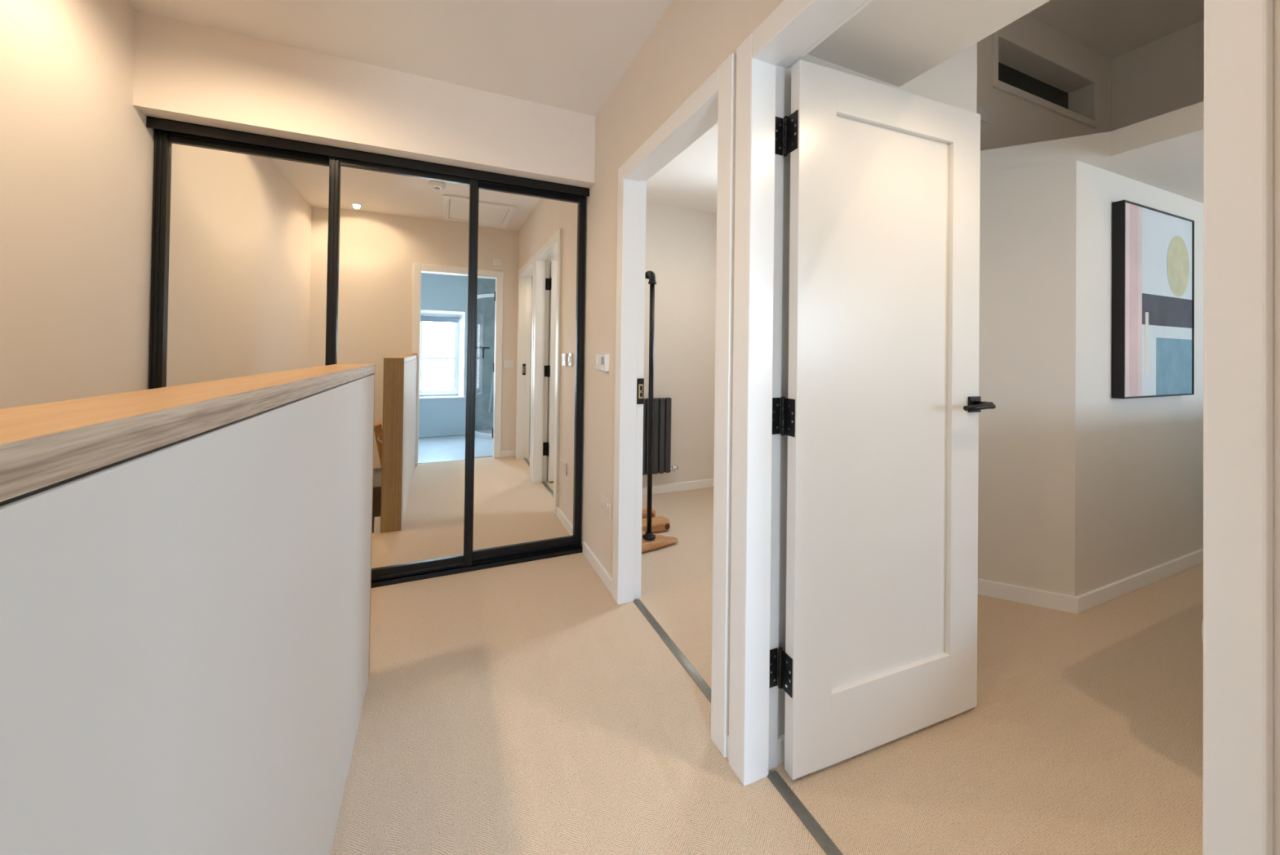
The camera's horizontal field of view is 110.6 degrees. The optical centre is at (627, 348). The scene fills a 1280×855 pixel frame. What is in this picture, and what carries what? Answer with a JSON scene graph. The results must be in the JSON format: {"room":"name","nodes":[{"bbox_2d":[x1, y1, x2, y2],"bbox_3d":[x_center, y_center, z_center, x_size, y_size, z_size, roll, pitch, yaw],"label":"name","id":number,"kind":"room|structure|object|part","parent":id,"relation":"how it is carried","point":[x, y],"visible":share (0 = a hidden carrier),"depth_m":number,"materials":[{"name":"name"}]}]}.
{"room":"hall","nodes":[
{"label":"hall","id":0,"kind":"room"},
{"bbox_2d":[0,0,155,408],"bbox_3d":[-1.346,1.244,0.037,0.100,5.229,4.320,1,-1,-23],"label":"wall","id":1,"kind":"structure","parent":0,"point":[77,153],"depth_m":1.50,"materials":[{"name":"paint"}]},
{"bbox_2d":[133,10,595,188],"bbox_3d":[-1.125,-1.155,2.261,1.955,0.384,0.207,1,-1,-23],"label":"soffit","id":2,"kind":"structure","parent":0,"point":[184,72],"depth_m":2.07,"materials":[{"name":"paint"}]},
{"bbox_2d":[126,0,672,116],"bbox_3d":[-0.660,-1.401,1.175,2.162,0.100,2.770,1,-1,-23],"label":"ceiling","id":3,"kind":"structure","parent":0,"point":[568,55],"depth_m":1.90,"materials":[{"name":"paint"}]},
{"bbox_2d":[642,201,716,486],"bbox_3d":[0.301,0.000,3.805,1.694,2.430,0.120,1,-1,-23],"label":"wall","id":4,"kind":"structure","parent":0,"point":[681,242],"depth_m":3.82,"materials":[{"name":"paint"}]},
{"bbox_2d":[642,397,678,475],"bbox_3d":[0.147,0.714,3.626,0.594,0.621,0.085,1,-1,-23],"label":"radiator","id":5,"kind":"object","parent":4,"relation":"attached to","point":[661,451],"visible":0.45,"depth_m":3.64,"materials":[{"name":"metal"}]},
{"bbox_2d":[642,478,713,495],"bbox_3d":[0.242,1.178,3.703,1.544,0.072,0.014,1,-1,-23],"label":"baseboard","id":6,"kind":"structure","parent":4,"relation":"attached to","point":[697,484],"depth_m":3.78,"materials":[{"name":"white wood"}]},
{"bbox_2d":[646,123,717,213],"bbox_3d":[0.746,-1.268,2.798,1.694,0.100,2.330,1,-1,-23],"label":"ceiling","id":7,"kind":"structure","parent":0,"point":[690,180],"depth_m":3.20,"materials":[{"name":"paint"}]},
{"bbox_2d":[330,486,1203,854],"bbox_3d":[1.603,1.308,1.093,6.156,0.200,5.980,1,-1,-23],"label":"floor","id":8,"kind":"structure","parent":0,"point":[521,708],"depth_m":1.36,"materials":[{"name":"carpet"}]},
{"bbox_2d":[0,364,375,854],"bbox_3d":[-0.630,0.613,0.759,0.118,1.122,1.782,1,-1,-23],"label":"wall","id":9,"kind":"structure","parent":8,"relation":"on","point":[185,570],"depth_m":0.42,"materials":[{"name":"paint"}]},
{"bbox_3d":[-0.972,0.616,1.571,0.118,1.122,0.020,1,-1,-23],"label":"panel","id":10,"kind":"part","parent":9,"relation":"part of","materials":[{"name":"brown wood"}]},
{"bbox_2d":[146,115,589,587],"bbox_3d":[-1.155,0.110,2.280,1.953,2.144,0.100,1,-1,-23],"label":"wardrobe","id":11,"kind":"object","parent":8,"relation":"on","point":[463,288],"visible":0.7,"depth_m":2.28,"materials":[{"name":"black mirror"}]},
{"bbox_3d":[-1.741,0.101,2.044,0.680,2.094,0.032,1,-1,-23],"label":"sliding door","id":12,"kind":"part","parent":11,"relation":"part of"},
{"bbox_2d":[164,142,328,386],"bbox_3d":[-1.745,0.097,2.054,0.596,1.992,0.008,1,-1,-23],"label":"mirror","id":13,"kind":"object","parent":11,"relation":"attached to","point":[246,232],"depth_m":2.04,"materials":[{"name":"silver metal"}]},
{"bbox_3d":[-1.136,0.111,2.265,0.681,2.094,0.032,1,-1,-23],"label":"sliding door","id":14,"kind":"part","parent":11,"relation":"part of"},
{"bbox_2d":[336,165,469,568],"bbox_3d":[-1.140,0.107,2.275,0.597,1.992,0.008,1,-1,-23],"label":"mirror","id":15,"kind":"object","parent":11,"relation":"attached to","point":[403,238],"depth_m":2.28,"materials":[{"name":"silver metal"}]},
{"bbox_2d":[472,188,578,551],"bbox_3d":[-0.570,0.117,2.548,0.570,1.992,0.008,1,-1,-23],"label":"mirror","id":16,"kind":"object","parent":11,"relation":"attached to","point":[527,274],"depth_m":2.54,"materials":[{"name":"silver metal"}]},
{"bbox_3d":[-0.566,0.121,2.539,0.654,2.094,0.032,1,-1,-23],"label":"sliding door","id":17,"kind":"part","parent":11,"relation":"part of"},
{"bbox_2d":[641,271,678,551],"bbox_3d":[0.054,0.361,2.936,0.489,1.685,0.667,1,-1,-23],"label":"clothes rack","id":18,"kind":"object","parent":8,"relation":"on","point":[651,523],"visible":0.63,"depth_m":2.69,"materials":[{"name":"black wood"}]},
{"bbox_2d":[632,599,711,702],"bbox_3d":[0.194,1.192,1.749,0.035,0.007,0.775,1,-1,-23],"label":"trim","id":19,"kind":"structure","parent":8,"relation":"on","point":[698,679],"depth_m":1.74,"materials":[{"name":"metal"}]},
{"bbox_2d":[1201,618,1203,642],"bbox_3d":[3.129,0.731,1.373,2.835,1.000,0.972,1,-1,-23],"label":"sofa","id":20,"kind":"object","parent":8,"relation":"on","point":[1202,619],"visible":0.03,"depth_m":1.28,"materials":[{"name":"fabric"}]},
{"bbox_2d":[777,42,977,764],"bbox_3d":[0.857,-0.365,1.516,0.932,3.134,0.114,1,-1,-23],"label":"wall","id":21,"kind":"structure","parent":0,"point":[953,82],"depth_m":1.31,"materials":[{"name":"paint"}]},
{"bbox_2d":[807,0,1050,87],"bbox_3d":[1.408,-0.960,-0.315,0.507,0.136,3.720,1,-1,-23],"label":"ceiling","id":22,"kind":"structure","parent":0,"point":[895,42],"depth_m":1.25,"materials":[{"name":"paint"}]},
{"bbox_2d":[581,0,1279,854],"bbox_3d":[0.145,-0.372,1.869,0.107,3.134,3.430,1,-1,-23],"label":"wall","id":23,"kind":"structure","parent":0,"point":[691,39],"depth_m":1.96,"materials":[{"name":"paint"}]},
{"bbox_2d":[595,353,602,369],"bbox_3d":[-0.156,0.070,2.407,0.015,0.086,0.086,1,-1,-23],"label":"light switch","id":24,"kind":"object","parent":23,"relation":"attached to","point":[597,355],"visible":0.87,"depth_m":2.40,"materials":[{"name":"white plastic"}]},
{"bbox_2d":[600,354,608,371],"bbox_3d":[-0.118,0.073,2.307,0.024,0.088,0.084,1,-1,-23],"label":"thermostat","id":25,"kind":"object","parent":23,"relation":"attached to","point":[604,358],"visible":1,"depth_m":2.27,"materials":[{"name":"white plastic"}]},
{"bbox_2d":[600,493,611,519],"bbox_3d":[-0.112,0.811,2.277,0.011,0.086,0.146,1,-1,-23],"label":"power socket","id":26,"kind":"object","parent":23,"relation":"attached to","point":[605,504],"visible":1,"depth_m":2.26,"materials":[{"name":"beige plastic"}]},
{"bbox_2d":[582,541,728,759],"bbox_3d":[0.023,1.161,1.939,0.014,0.066,1.436,1,-1,-23],"label":"baseboard","id":27,"kind":"structure","parent":23,"relation":"attached to","point":[605,576],"depth_m":2.32,"materials":[{"name":"white paint"}]},
{"bbox_2d":[612,53,736,757],"bbox_3d":[0.177,0.162,1.746,0.126,2.066,0.915,1,-1,-23],"label":"trim","id":28,"kind":"structure","parent":23,"relation":"attached to","point":[713,102],"depth_m":1.66,"materials":[{"name":"white wood"}]},
{"bbox_3d":[0.064,0.204,2.114,0.036,0.123,0.002,1,-1,-23],"label":"strike plate","id":29,"kind":"part","parent":28,"relation":"part of","materials":[{"name":"black metal"}]},
{"bbox_2d":[767,769,843,854],"bbox_3d":[0.559,1.189,0.881,0.035,0.007,0.790,1,-1,-23],"label":"trim","id":30,"kind":"structure","parent":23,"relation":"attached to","point":[798,807],"depth_m":1.13,"materials":[{"name":"metal"}]},
{"bbox_2d":[768,59,995,779],"bbox_3d":[0.798,0.194,1.363,0.802,1.984,0.160,1,-1,-20],"label":"door","id":31,"kind":"structure","parent":23,"relation":"in","point":[879,415],"depth_m":1.34,"materials":[{"name":"wood"}]},
{"bbox_3d":[1.153,0.185,1.472,0.052,0.052,0.009,1,-1,-20],"label":"handle","id":32,"kind":"part","parent":31,"relation":"part of","materials":[{"name":"black metal"}]},
{"bbox_3d":[1.114,0.184,1.424,0.131,0.024,0.053,1,-1,-20],"label":"lever","id":33,"kind":"part","parent":31,"relation":"part of","materials":[{"name":"black metal"}]},
{"bbox_2d":[728,0,1272,854],"bbox_3d":[0.547,0.159,0.886,0.141,2.066,0.918,1,-1,-23],"label":"trim","id":34,"kind":"structure","parent":23,"relation":"attached to","point":[1237,808],"depth_m":0.48,"materials":[{"name":"white wood"}]},
{"bbox_3d":[0.617,0.160,0.883,0.015,2.066,0.858,1,-1,-23],"label":"casing","id":35,"kind":"part","parent":34,"relation":"part of","materials":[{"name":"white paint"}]},
{"bbox_2d":[977,160,1076,595],"bbox_3d":[1.889,0.169,2.224,0.501,2.106,0.107,1,-1,25],"label":"wall","id":36,"kind":"structure","parent":0,"point":[1027,330],"depth_m":2.14,"materials":[{"name":"paint"}]},
{"bbox_2d":[977,577,1078,613],"bbox_3d":[1.853,1.185,2.160,0.507,0.072,0.017,1,-1,25],"label":"baseboard","id":37,"kind":"structure","parent":36,"relation":"attached to","point":[1056,601],"depth_m":2.12,"materials":[{"name":"white wood"}]},
{"bbox_2d":[976,13,1111,151],"bbox_3d":[2.415,-1.444,2.648,1.580,0.914,0.123,1,-1,-23],"label":"wall","id":38,"kind":"structure","parent":0,"point":[1014,120],"depth_m":2.60,"materials":[{"name":"paint"}]},
{"bbox_2d":[979,106,990,123],"bbox_3d":[1.907,-1.242,2.360,0.075,0.070,0.012,1,-1,-23],"label":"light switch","id":39,"kind":"object","parent":38,"relation":"attached to","point":[984,113],"visible":0.98,"depth_m":2.35,"materials":[{"name":"white plastic"}]},
{"bbox_2d":[991,29,1097,128],"bbox_3d":[2.450,-1.562,2.655,1.095,0.320,0.134,1,-1,-23],"label":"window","id":40,"kind":"structure","parent":38,"relation":"in","point":[1005,78],"depth_m":2.65,"materials":[{"name":"paint"}]},
{"bbox_3d":[2.425,-1.562,2.714,1.015,0.240,0.006,1,-1,-23],"label":"pane","id":41,"kind":"part","parent":40,"relation":"part of","materials":[{"name":"clear glass"}]},
{"bbox_2d":[980,101,1204,203],"bbox_3d":[3.667,-0.929,0.916,2.560,0.114,4.037,1,-1,-23],"label":"ceiling","id":42,"kind":"structure","parent":0,"point":[1165,152],"depth_m":2.08,"materials":[{"name":"paint"}]},
{"bbox_2d":[1027,0,1204,59],"bbox_3d":[3.008,-1.962,0.677,4.194,0.100,4.300,1,-1,-23],"label":"ceiling","id":43,"kind":"structure","parent":0,"point":[1113,28],"depth_m":2.56,"materials":[{"name":"paint"}]},
{"bbox_2d":[1075,160,1203,595],"bbox_3d":[3.120,0.189,2.547,2.267,2.106,0.085,1,-1,-23],"label":"wall","id":44,"kind":"structure","parent":0,"point":[1139,461],"depth_m":2.23,"materials":[{"name":"paint"}]},
{"bbox_2d":[1075,547,1203,613],"bbox_3d":[3.123,1.205,2.491,2.273,0.072,0.014,1,-1,-23],"label":"baseboard","id":45,"kind":"structure","parent":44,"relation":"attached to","point":[1098,596],"depth_m":2.27,"materials":[{"name":"white wood"}]},
{"bbox_2d":[1111,200,1194,398],"bbox_3d":[2.784,-0.234,2.336,0.800,0.971,0.045,1,-1,-23],"label":"framed picture","id":46,"kind":"object","parent":44,"relation":"attached to","point":[1153,250],"visible":1,"depth_m":2.28,"materials":[{"name":"multicoloured paper"}]},
{"bbox_2d":[1111,19,1204,130],"bbox_3d":[3.995,-1.438,1.056,0.103,0.914,4.037,1,-1,-23],"label":"wall","id":47,"kind":"structure","parent":0,"point":[1164,75],"depth_m":2.71,"materials":[{"name":"paint"}]}
]}

